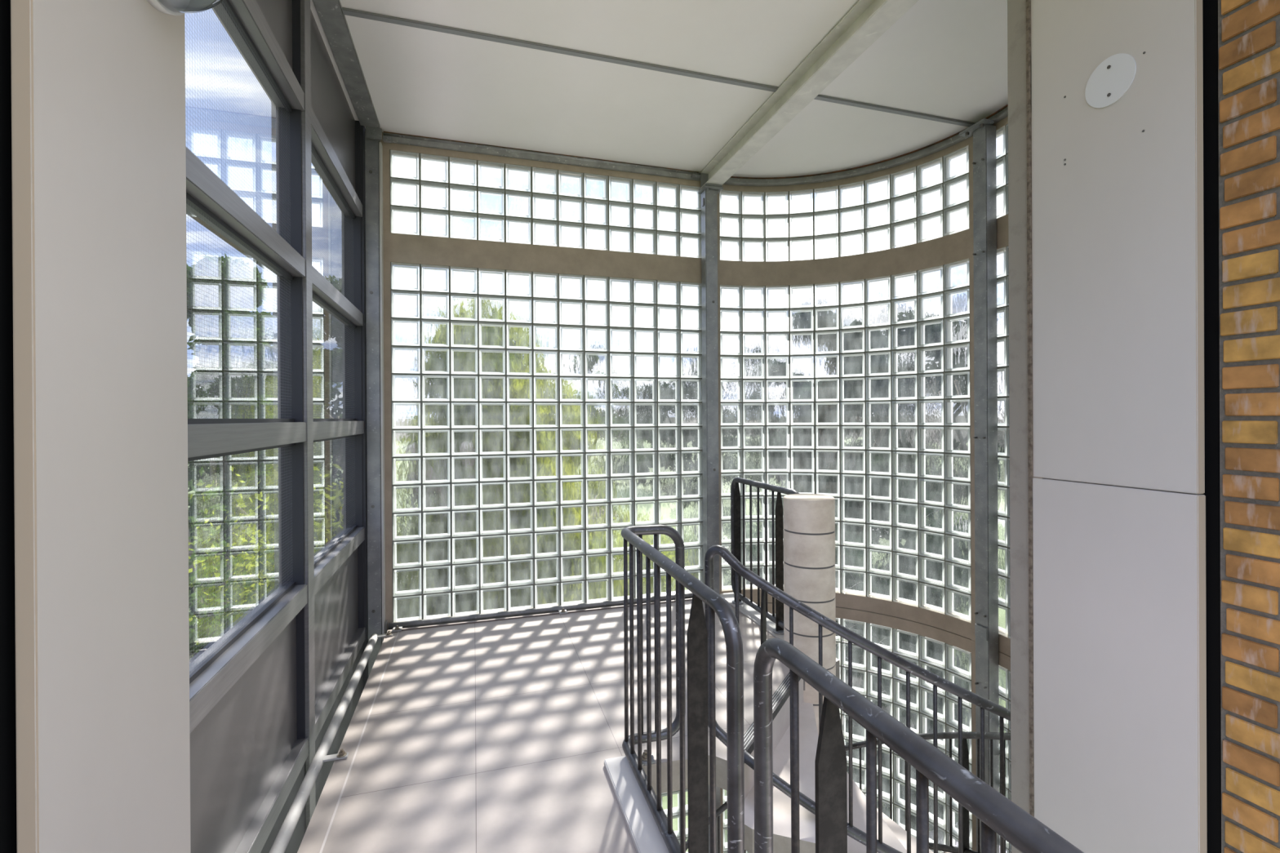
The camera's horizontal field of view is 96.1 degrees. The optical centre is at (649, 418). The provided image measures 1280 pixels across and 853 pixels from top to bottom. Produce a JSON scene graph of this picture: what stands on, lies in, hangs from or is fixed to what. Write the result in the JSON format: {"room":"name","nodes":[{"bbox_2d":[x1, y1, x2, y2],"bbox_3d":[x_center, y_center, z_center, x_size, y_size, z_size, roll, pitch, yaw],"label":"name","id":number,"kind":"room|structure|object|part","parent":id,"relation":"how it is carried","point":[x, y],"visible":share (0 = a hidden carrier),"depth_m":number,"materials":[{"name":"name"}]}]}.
{"room":"stairwell landing","nodes":[
{"label":"stairwell landing","id":0,"kind":"room"},
{"bbox_2d":[184,0,308,852],"bbox_3d":[-1.345,-0.200,1.748,0.105,3.770,1.750,0,0,-17],"label":"window","id":1,"kind":"structure","parent":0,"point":[249,744],"depth_m":2.11,"materials":[{"name":"grey"}]},
{"bbox_3d":[-1.352,-1.049,1.745,0.001,0.662,1.730,0,0,-17],"label":"pane","id":2,"kind":"part","parent":1,"relation":"part of","materials":[{"name":"clear glass"}]},
{"bbox_3d":[-1.348,-0.308,1.747,0.001,0.650,1.730,0,0,-17],"label":"pane","id":3,"kind":"part","parent":1,"relation":"part of","materials":[{"name":"clear glass"}]},
{"bbox_3d":[-1.344,0.425,1.748,0.001,0.640,1.730,0,0,-17],"label":"pane","id":4,"kind":"part","parent":1,"relation":"part of","materials":[{"name":"clear glass"}]},
{"bbox_3d":[-1.344,1.135,1.748,0.032,0.600,1.730,0,0,-17],"label":"spandrel panel","id":5,"kind":"part","parent":1,"relation":"part of","materials":[{"name":"grey metal"}]},
{"bbox_3d":[-1.360,-1.775,1.743,0.032,0.620,1.730,0,0,-17],"label":"spandrel panel","id":6,"kind":"part","parent":1,"relation":"part of","materials":[{"name":"grey metal"}]},
{"bbox_2d":[260,644,364,852],"bbox_3d":[-1.527,2.805,2.355,0.108,2.560,3.400,0,0,-17],"label":"trim","id":7,"kind":"structure","parent":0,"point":[296,838],"depth_m":2.85,"materials":[{"name":"grey metal"}]},
{"bbox_2d":[379,132,722,852],"bbox_3d":[-0.679,1.480,4.513,2.650,7.207,0.090,0,0,-17],"label":"wall","id":8,"kind":"structure","parent":0,"point":[420,251],"depth_m":4.41,"materials":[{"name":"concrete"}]},
{"bbox_2d":[300,0,315,829],"bbox_3d":[-1.617,1.000,2.621,0.133,6.170,0.104,0,0,-17],"label":"trim","id":9,"kind":"structure","parent":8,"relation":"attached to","point":[304,4],"depth_m":2.61,"materials":[{"name":"grey metal"}]},
{"bbox_2d":[310,8,365,741],"bbox_3d":[-1.822,-0.200,3.304,0.105,3.770,1.345,0,0,-17],"label":"window","id":10,"kind":"structure","parent":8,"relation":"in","point":[339,531],"depth_m":3.32,"materials":[{"name":"grey"}]},
{"bbox_3d":[-1.837,-1.775,3.299,0.032,0.620,1.325,0,0,-17],"label":"spandrel panel","id":11,"kind":"part","parent":10,"relation":"part of","materials":[{"name":"grey metal"}]},
{"bbox_3d":[-1.829,-1.049,3.301,0.001,0.662,1.325,0,0,-17],"label":"pane","id":12,"kind":"part","parent":10,"relation":"part of","materials":[{"name":"clear glass"}]},
{"bbox_3d":[-1.825,-0.308,3.303,0.001,0.650,1.325,0,0,-17],"label":"pane","id":13,"kind":"part","parent":10,"relation":"part of","materials":[{"name":"clear glass"}]},
{"bbox_3d":[-1.821,0.425,3.304,0.001,0.640,1.325,0,0,-17],"label":"pane","id":14,"kind":"part","parent":10,"relation":"part of","materials":[{"name":"clear glass"}]},
{"bbox_3d":[-1.821,1.135,3.304,0.032,0.600,1.325,0,0,-17],"label":"spandrel panel","id":15,"kind":"part","parent":10,"relation":"part of","materials":[{"name":"grey metal"}]},
{"bbox_3d":[-1.828,-0.175,3.302,0.093,3.720,1.345,0,0,-17],"label":"frame","id":16,"kind":"part","parent":10,"relation":"part of","materials":[{"name":"grey metal"}]},
{"bbox_2d":[360,124,368,687],"bbox_3d":[-2.048,1.000,4.032,0.136,6.170,0.210,0,0,-17],"label":"trim","id":17,"kind":"structure","parent":8,"relation":"attached to","point":[362,128],"depth_m":3.95,"materials":[{"name":"grey metal"}]},
{"bbox_2d":[364,129,385,676],"bbox_3d":[-1.924,1.039,4.043,0.104,6.092,0.086,0,0,-17],"label":"steel column","id":18,"kind":"structure","parent":8,"relation":"attached to","point":[373,148],"depth_m":4.01,"materials":[{"name":"grey metal"}]},
{"bbox_2d":[383,131,698,172],"bbox_3d":[-0.746,-2.040,4.438,2.400,0.005,0.018,0,0,-17],"label":"trim","id":19,"kind":"structure","parent":8,"relation":"attached to","point":[384,131],"depth_m":4.39,"materials":[{"name":"grey metal"}]},
{"bbox_3d":[-0.723,-1.630,4.495,2.389,0.589,0.081,0,0,-17],"label":"glass block panel","id":20,"kind":"part","parent":8,"relation":"part of","materials":[{"name":"grey"}]},
{"bbox_3d":[-0.712,0.174,4.498,2.389,2.589,0.081,0,0,-17],"label":"glass block panel","id":21,"kind":"part","parent":8,"relation":"part of","materials":[{"name":"grey"}]},
{"bbox_3d":[-0.694,3.384,4.503,2.389,3.389,0.081,0,0,-17],"label":"glass block panel","id":22,"kind":"part","parent":8,"relation":"part of","materials":[{"name":"grey"}]},
{"bbox_2d":[297,598,839,852],"bbox_3d":[0.330,1.576,1.565,2.700,0.200,6.000,0,0,-17],"label":"floor","id":23,"kind":"structure","parent":0,"point":[498,736],"depth_m":2.68,"materials":[{"name":"concrete"}]},
{"bbox_2d":[268,630,393,852],"bbox_3d":[-1.422,1.478,2.602,0.140,0.059,2.770,0,0,-17],"label":"pipe","id":24,"kind":"object","parent":23,"relation":"on","point":[281,842],"visible":1,"depth_m":2.50,"materials":[{"name":"grey metal"}]},
{"bbox_2d":[385,592,693,632],"bbox_3d":[-0.704,1.462,4.381,2.405,0.070,0.130,0,0,-17],"label":"pipe","id":25,"kind":"object","parent":23,"relation":"on","point":[396,626],"visible":0.91,"depth_m":4.31,"materials":[{"name":"grey metal"}]},
{"bbox_3d":[-1.863,1.469,4.067,0.005,0.070,0.050,0,0,-17],"label":"plate","id":26,"kind":"part","parent":25,"relation":"part of","materials":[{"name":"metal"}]},
{"bbox_2d":[401,599,692,631],"bbox_3d":[-0.645,1.473,4.350,2.300,0.008,0.007,0,0,-17],"label":"slab edge angle","id":27,"kind":"object","parent":23,"relation":"on","point":[686,599],"visible":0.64,"depth_m":4.25,"materials":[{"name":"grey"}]},
{"bbox_2d":[604,755,669,852],"bbox_3d":[0.449,1.464,0.582,0.141,0.026,3.950,0,0,-17],"label":"curb","id":28,"kind":"object","parent":23,"relation":"on","point":[646,837],"visible":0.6,"depth_m":2.14,"materials":[{"name":"grey concrete"}]},
{"bbox_2d":[753,638,1084,852],"bbox_3d":[0.605,0.960,0.169,0.060,0.980,2.411,0,0,-17],"label":"guard railing","id":29,"kind":"object","parent":28,"relation":"on","point":[997,814],"visible":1,"depth_m":1.02,"materials":[{"name":"metal"}]},
{"bbox_3d":[0.333,0.974,1.054,0.060,0.954,0.011,0,0,-17],"label":"flat post","id":30,"kind":"part","parent":29,"relation":"part of","materials":[{"name":"metal"}]},
{"bbox_2d":[621,524,744,852],"bbox_3d":[0.168,0.973,2.001,0.308,1.006,1.158,0,0,-17],"label":"guard railing","id":31,"kind":"object","parent":23,"relation":"on","point":[697,633],"visible":1,"depth_m":1.68,"materials":[{"name":"metal"}]},
{"bbox_3d":[-0.019,1.469,2.478,0.070,0.014,0.070,0,0,-17],"label":"foot plate","id":32,"kind":"part","parent":31,"relation":"part of","materials":[{"name":"metal"}]},
{"bbox_3d":[0.139,0.974,1.673,0.060,0.954,0.011,0,0,-17],"label":"flat post","id":33,"kind":"part","parent":31,"relation":"part of","materials":[{"name":"metal"}]},
{"bbox_2d":[719,592,783,639],"bbox_3d":[0.818,1.463,4.251,0.190,0.012,1.150,0,0,-17],"label":"curb","id":34,"kind":"object","parent":23,"relation":"on","point":[744,608],"visible":0.19,"depth_m":4.28,"materials":[{"name":"grey concrete"}]},
{"bbox_2d":[730,477,799,634],"bbox_3d":[0.818,0.960,4.121,0.090,0.994,1.061,0,0,-17],"label":"guard railing","id":35,"kind":"object","parent":34,"relation":"on","point":[735,533],"visible":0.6,"depth_m":4.15,"materials":[{"name":"metal"}]},
{"bbox_3d":[0.690,0.967,4.541,0.055,0.956,0.011,0,0,-17],"label":"flat post","id":36,"kind":"part","parent":35,"relation":"part of","materials":[{"name":"metal"}]},
{"bbox_3d":[0.693,1.451,4.541,0.090,0.012,0.090,0,0,-17],"label":"foot plate","id":37,"kind":"part","parent":35,"relation":"part of","materials":[{"name":"metal"}]},
{"bbox_3d":[0.884,1.450,3.917,0.090,0.012,0.090,0,0,-17],"label":"foot plate","id":38,"kind":"part","parent":35,"relation":"part of","materials":[{"name":"metal"}]},
{"bbox_3d":[0.881,0.967,3.916,0.055,0.956,0.011,0,0,-17],"label":"flat post","id":39,"kind":"part","parent":35,"relation":"part of","materials":[{"name":"metal"}]},
{"bbox_2d":[743,672,800,764],"bbox_3d":[0.619,1.488,2.936,0.058,0.040,1.020,0,0,30],"label":"strip","id":40,"kind":"object","parent":23,"relation":"on","point":[783,689],"visible":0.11,"depth_m":2.97,"materials":[{"name":"grey metal"}]},
{"bbox_2d":[310,0,1008,177],"bbox_3d":[0.460,-2.077,2.691,4.281,0.060,4.075,0,0,-17],"label":"ceiling","id":41,"kind":"structure","parent":0,"point":[948,59],"depth_m":3.43,"materials":[{"name":"white paint"}]},
{"bbox_2d":[312,0,379,128],"bbox_3d":[-1.514,-2.033,2.611,0.120,0.045,2.840,0,0,-17],"label":"ceiling beam","id":42,"kind":"structure","parent":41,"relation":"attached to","point":[333,20],"depth_m":3.20,"materials":[{"name":"grey metal"}]},
{"bbox_2d":[365,126,701,181],"bbox_3d":[-0.769,-1.990,4.378,2.520,0.095,0.123,0,0,-17],"label":"ceiling beam","id":43,"kind":"structure","parent":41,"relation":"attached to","point":[375,133],"depth_m":4.37,"materials":[{"name":"metal"}]},
{"bbox_2d":[342,7,974,126],"bbox_3d":[0.365,-2.040,3.443,3.980,0.014,0.040,0,0,-17],"label":"trim","id":44,"kind":"structure","parent":41,"relation":"attached to","point":[348,11],"depth_m":3.26,"materials":[{"name":"silver metal"}]},
{"bbox_2d":[723,106,1008,186],"bbox_3d":[1.740,-1.998,3.956,1.051,0.100,2.708,0,0,-30],"label":"edge angle","id":45,"kind":"object","parent":41,"relation":"attached to","point":[966,133],"visible":0.72,"depth_m":4.62,"materials":[{"name":"metal"}]},
{"bbox_3d":[2.222,-1.979,3.919,0.090,0.020,0.210,0,0,-17],"label":"connection plate","id":46,"kind":"part","parent":45,"relation":"part of","materials":[{"name":"metal"}]},
{"bbox_2d":[719,0,1279,852],"bbox_3d":[2.049,1.468,2.650,1.492,7.207,5.267,0,0,-17],"label":"wall","id":47,"kind":"structure","parent":0,"point":[953,630],"depth_m":4.19,"materials":[{"name":"glass"}]},
{"bbox_3d":[1.517,-1.643,4.670,1.940,0.589,0.425,0,0,25],"label":"block panel","id":48,"kind":"part","parent":47,"relation":"part of","materials":[{"name":"clear glass"}]},
{"bbox_3d":[1.527,0.161,4.673,1.940,2.589,0.425,0,0,25],"label":"block panel","id":49,"kind":"part","parent":47,"relation":"part of","materials":[{"name":"clear glass"}]},
{"bbox_3d":[1.545,3.371,4.678,1.940,3.389,0.425,0,0,25],"label":"block panel","id":50,"kind":"part","parent":47,"relation":"part of","materials":[{"name":"clear glass"}]},
{"bbox_2d":[730,103,1008,178],"bbox_3d":[1.742,-2.051,3.958,1.042,0.009,2.706,0,0,-30],"label":"trim","id":51,"kind":"structure","parent":47,"relation":"attached to","point":[1006,105],"depth_m":4.67,"materials":[{"name":"grey metal"}]},
{"bbox_3d":[2.168,-1.644,3.062,0.425,0.589,1.940,0,0,21],"label":"block panel","id":52,"kind":"part","parent":47,"relation":"part of","materials":[{"name":"clear glass"}]},
{"bbox_3d":[2.179,0.160,3.065,0.425,2.589,1.940,0,0,21],"label":"block panel","id":53,"kind":"part","parent":47,"relation":"part of","materials":[{"name":"clear glass"}]},
{"bbox_3d":[2.197,3.370,3.070,0.425,3.389,1.940,0,0,21],"label":"block panel","id":54,"kind":"part","parent":47,"relation":"part of","materials":[{"name":"clear glass"}]},
{"bbox_2d":[1007,0,1029,852],"bbox_3d":[1.486,1.378,2.209,0.160,6.980,0.091,0,0,-17],"label":"trim","id":55,"kind":"structure","parent":47,"relation":"attached to","point":[1016,9],"depth_m":2.19,"materials":[{"name":"metal"}]},
{"bbox_2d":[1026,0,1034,817],"bbox_3d":[1.424,0.429,2.140,0.028,5.080,0.012,0,0,-17],"label":"trim","id":56,"kind":"structure","parent":47,"relation":"attached to","point":[1028,2],"depth_m":2.13,"materials":[{"name":"grey metal"}]},
{"bbox_2d":[1031,0,1204,493],"bbox_3d":[1.501,-0.917,1.892,0.034,2.269,0.508,0,0,-17],"label":"panel","id":57,"kind":"object","parent":47,"relation":"attached to","point":[1117,246],"visible":0.99,"depth_m":1.84,"materials":[{"name":"beige paint"}]},
{"bbox_2d":[1084,53,1136,107],"bbox_3d":[1.489,-1.093,1.863,0.008,0.154,0.154,0,0,-17],"label":"cover plate","id":58,"kind":"object","parent":57,"relation":"attached to","point":[1112,78],"visible":1,"depth_m":1.86,"materials":[{"name":"white plastic"}]},
{"bbox_2d":[1032,477,1207,852],"bbox_3d":[1.514,1.444,1.894,0.035,2.448,0.510,0,0,-17],"label":"panel","id":59,"kind":"object","parent":47,"relation":"attached to","point":[1119,572],"visible":0.87,"depth_m":1.85,"materials":[{"name":"beige"}]},
{"bbox_2d":[1200,0,1221,852],"bbox_3d":[1.625,0.428,1.925,0.170,5.080,0.552,0,0,-17],"label":"trim","id":60,"kind":"structure","parent":47,"relation":"attached to","point":[1210,7],"depth_m":1.65,"materials":[{"name":"black metal"}]},
{"bbox_3d":[0.816,4.948,1.753,4.231,0.150,6.075,0,0,-17],"label":"trim","id":61,"kind":"structure","parent":0,"visible":0},
{"bbox_2d":[697,182,723,852],"bbox_3d":[0.516,1.485,4.734,0.165,6.769,0.150,0,0,-17],"label":"steel column","id":62,"kind":"structure","parent":61,"relation":"on","point":[708,192],"depth_m":4.69,"materials":[{"name":"grey metal"}]},
{"bbox_3d":[0.497,-1.882,4.729,0.165,0.034,0.150,0,0,-17],"label":"head plate","id":63,"kind":"part","parent":62,"relation":"part of","materials":[{"name":"metal"}]},
{"bbox_2d":[700,0,918,188],"bbox_3d":[1.069,-1.972,2.886,0.140,0.142,3.990,0,0,-17],"label":"steel beam","id":64,"kind":"structure","parent":62,"relation":"on","point":[867,20],"depth_m":3.31,"materials":[{"name":"grey metal"}]},
{"bbox_3d":[0.487,-1.972,4.784,0.138,0.116,0.012,0,0,-17],"label":"plate","id":65,"kind":"part","parent":64,"relation":"part of","materials":[{"name":"metal"}]},
{"bbox_2d":[783,493,835,736],"bbox_3d":[0.983,2.674,3.517,0.304,4.390,0.304,0,0,-17],"label":"column","id":66,"kind":"structure","parent":61,"relation":"on","point":[809,519],"depth_m":3.38,"materials":[{"name":"concrete"}]},
{"bbox_2d":[744,702,818,852],"bbox_3d":[0.789,1.724,2.799,0.432,0.105,1.161,0,0,30],"label":"stair tread","id":67,"kind":"structure","parent":66,"relation":"attached to","point":[808,733],"depth_m":2.54,"materials":[{"name":"concrete"}]},
{"bbox_2d":[846,772,906,852],"bbox_3d":[1.023,1.923,2.776,0.432,0.105,1.161,0,0,11],"label":"stair tread","id":68,"kind":"structure","parent":66,"relation":"attached to","point":[889,838],"depth_m":2.64,"materials":[{"name":"concrete"}]},
{"bbox_2d":[876,808,933,852],"bbox_3d":[1.253,2.121,2.828,0.432,0.105,1.161,0,0,-7],"label":"stair tread","id":69,"kind":"structure","parent":66,"relation":"attached to","point":[900,833],"depth_m":2.86,"materials":[{"name":"concrete"}]},
{"bbox_3d":[0.351,4.525,3.890,1.161,0.105,0.432,0,0,45],"label":"stair tread","id":70,"kind":"structure","parent":66,"relation":"attached to","visible":0},
{"bbox_2d":[685,545,1010,852],"bbox_3d":[0.996,2.684,3.521,2.432,4.267,2.442,0,0,-17],"label":"stair railing","id":71,"kind":"object","parent":70,"relation":"attached to","point":[936,681],"visible":0.46,"depth_m":2.37,"materials":[{"name":"metal"}]},
{"bbox_3d":[0.479,1.189,2.422,0.011,0.967,0.060,0,0,24],"label":"flat post","id":72,"kind":"part","parent":71,"relation":"part of","materials":[{"name":"metal"}]},
{"bbox_3d":[2.126,2.603,3.881,0.060,0.916,0.011,0,0,-18],"label":"flat post","id":73,"kind":"part","parent":71,"relation":"part of","materials":[{"name":"metal"}]},
{"bbox_2d":[972,124,999,852],"bbox_3d":[2.280,1.446,3.910,0.115,6.830,0.110,0,0,-17],"label":"steel column","id":74,"kind":"structure","parent":61,"relation":"on","point":[984,166],"depth_m":3.87,"materials":[{"name":"grey metal"}]},
{"bbox_3d":[2.244,1.449,3.894,0.013,0.085,0.100,0,0,-17],"label":"fixing plate","id":75,"kind":"part","parent":74,"relation":"part of","materials":[{"name":"metal"}]},
{"bbox_3d":[-0.777,0.035,-0.100,0.200,3.500,1.665,0,0,-17],"label":"wall","id":76,"kind":"structure","parent":0,"visible":0},
{"bbox_2d":[0,0,17,852],"bbox_3d":[-1.044,-0.126,1.023,0.105,3.820,0.632,0,0,-17],"label":"trim","id":77,"kind":"structure","parent":76,"relation":"attached to","point":[8,833],"depth_m":0.83,"materials":[{"name":"black metal"}]},
{"bbox_2d":[10,0,190,852],"bbox_3d":[-0.960,-0.126,1.039,0.025,3.820,0.462,0,0,-17],"label":"panel","id":78,"kind":"object","parent":76,"relation":"attached to","point":[99,147],"visible":1,"depth_m":0.97,"materials":[{"name":"beige paint"}]},
{"bbox_2d":[146,0,222,15],"bbox_3d":[-0.897,-0.979,1.121,0.153,0.340,0.340,0,0,-17],"label":"wall lamp","id":79,"kind":"object","parent":78,"relation":"attached to","point":[176,7],"visible":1,"depth_m":1.21,"materials":[{"name":"white plastic"}]},
{"bbox_3d":[-0.889,-0.979,1.124,0.135,0.330,0.330,0,0,-17],"label":"lamp shade","id":80,"kind":"part","parent":79,"relation":"part of","materials":[{"name":"clear glass"}]},
{"label":"outside","id":81,"kind":"structure","parent":0,"visible":0},
{"bbox_2d":[187,435,1006,852],"bbox_3d":[-26.336,8.495,86.059,300.000,0.001,300.000,0,0,-17],"label":"lawn","id":82,"kind":"structure","parent":81,"point":[620,488],"depth_m":56.31,"materials":[{"name":"green plant"}]},
{"bbox_2d":[186,252,242,655],"bbox_3d":[-6.874,2.963,9.227,3.511,11.104,2.808,0,0,-17],"label":"leafy tree","id":83,"kind":"object","parent":82,"relation":"on","point":[207,412],"visible":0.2,"depth_m":8.63,"materials":[{"name":"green plant"}]},
{"bbox_2d":[188,458,242,643],"bbox_3d":[-11.914,3.560,19.153,6.156,10.160,7.348,0,0,8],"label":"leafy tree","id":84,"kind":"object","parent":82,"relation":"on","point":[191,608],"visible":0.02,"depth_m":17.15,"materials":[{"name":"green plant"}]},
{"bbox_2d":[395,298,629,618],"bbox_3d":[-3.706,3.515,12.280,7.002,12.219,6.307,0,0,0],"label":"willow tree","id":85,"kind":"object","parent":82,"relation":"on","point":[437,469],"visible":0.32,"depth_m":11.22,"materials":[{"name":"green plant"}]},
{"bbox_2d":[562,355,638,541],"bbox_3d":[-2.227,2.765,24.160,2.923,11.389,2.865,0,0,33],"label":"leafy tree","id":86,"kind":"object","parent":82,"relation":"on","point":[599,385],"visible":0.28,"depth_m":23.86,"materials":[{"name":"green plant"}]},
{"bbox_2d":[588,509,675,595],"bbox_3d":[-1.376,6.002,18.744,4.913,6.015,3.256,0,0,-17],"label":"shrub","id":87,"kind":"object","parent":82,"relation":"on","point":[617,536],"visible":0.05,"depth_m":18.66,"materials":[{"name":"green plant"}]},
{"bbox_2d":[593,381,687,483],"bbox_3d":[-0.817,1.659,74.651,11.073,13.512,10.328,0,0,33],"label":"leafy tree","id":88,"kind":"object","parent":82,"relation":"on","point":[644,413],"visible":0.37,"depth_m":72.35,"materials":[{"name":"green plant"}]},
{"bbox_2d":[617,526,698,566],"bbox_3d":[0.694,7.443,33.574,5.270,2.682,4.541,0,0,24],"label":"shrub","id":89,"kind":"object","parent":82,"relation":"on","point":[687,531],"visible":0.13,"depth_m":32.66,"materials":[{"name":"green plant"}]},
{"bbox_2d":[648,349,728,577],"bbox_3d":[1.990,2.443,29.908,4.196,11.965,3.593,0,0,1],"label":"leafy tree","id":90,"kind":"object","parent":82,"relation":"on","point":[689,364],"visible":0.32,"depth_m":29.49,"materials":[{"name":"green plant"}]},
{"bbox_2d":[696,498,783,586],"bbox_3d":[2.770,5.632,14.705,3.339,7.130,2.628,0,0,-17],"label":"shrub","id":91,"kind":"object","parent":82,"relation":"on","point":[726,580],"visible":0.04,"depth_m":14.52,"materials":[{"name":"green plant"}]},
{"bbox_2d":[722,346,761,489],"bbox_3d":[8.546,0.654,55.139,6.243,15.389,6.754,0,0,21],"label":"leafy tree","id":92,"kind":"object","parent":82,"relation":"on","point":[732,441],"visible":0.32,"depth_m":54.88,"materials":[{"name":"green plant"}]},
{"bbox_2d":[745,359,811,515],"bbox_3d":[9.516,2.091,41.021,6.189,12.920,6.539,0,0,23],"label":"leafy tree","id":93,"kind":"object","parent":82,"relation":"on","point":[753,413],"visible":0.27,"depth_m":40.88,"materials":[{"name":"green plant"}]},
{"bbox_2d":[751,302,909,639],"bbox_3d":[5.729,2.488,18.005,5.089,12.097,5.042,0,0,-26],"label":"leafy tree","id":94,"kind":"object","parent":82,"relation":"on","point":[801,320],"visible":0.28,"depth_m":16.96,"materials":[{"name":"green plant"}]},
{"bbox_2d":[871,309,1004,569],"bbox_3d":[12.407,1.790,26.240,6.559,13.846,6.613,0,0,43],"label":"leafy tree","id":95,"kind":"object","parent":82,"relation":"on","point":[906,411],"visible":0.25,"depth_m":25.22,"materials":[{"name":"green plant"}]},
{"bbox_2d":[874,481,1006,828],"bbox_3d":[6.267,5.302,12.249,3.688,8.039,2.918,0,0,-26],"label":"shrub","id":96,"kind":"object","parent":82,"relation":"on","point":[907,590],"visible":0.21,"depth_m":11.67,"materials":[{"name":"green plant"}]},
{"bbox_2d":[900,297,1005,706],"bbox_3d":[10.218,2.377,17.626,4.875,12.053,4.366,0,0,5],"label":"leafy tree","id":97,"kind":"object","parent":82,"relation":"on","point":[960,497],"visible":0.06,"depth_m":17.53,"materials":[{"name":"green plant"}]},
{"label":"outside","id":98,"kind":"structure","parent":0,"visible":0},
{"bbox_2d":[928,823,1006,852],"bbox_3d":[2.881,8.430,2.712,25.000,0.040,15.500,0,0,-17],"label":"yard","id":99,"kind":"structure","parent":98,"point":[940,834],"depth_m":11.53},
{"bbox_2d":[187,466,239,659],"bbox_3d":[-3.723,4.910,5.006,2.112,9.006,1.411,0,0,-17],"label":"shrub","id":100,"kind":"object","parent":99,"relation":"on","point":[217,488],"visible":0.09,"depth_m":4.90,"materials":[{"name":"green plant"}]},
{"bbox_2d":[187,466,241,644],"bbox_3d":[-4.468,4.990,7.029,2.650,8.888,2.404,0,0,42],"label":"shrub","id":101,"kind":"object","parent":99,"relation":"on","point":[195,542],"visible":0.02,"depth_m":6.88,"materials":[{"name":"green plant"}]},
{"bbox_2d":[826,488,915,824],"bbox_3d":[3.420,5.231,9.854,2.796,7.790,1.975,0,0,-17],"label":"shrub","id":102,"kind":"object","parent":99,"relation":"on","point":[855,558],"visible":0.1,"depth_m":9.50,"materials":[{"name":"green plant"}]},
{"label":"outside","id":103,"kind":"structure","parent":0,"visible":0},
{"bbox_2d":[396,524,929,575],"bbox_3d":[-5.433,8.437,34.941,170.000,0.001,10.000,0,0,-17],"label":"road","id":104,"kind":"structure","parent":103,"point":[726,538],"depth_m":40.10,"materials":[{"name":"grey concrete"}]}
]}

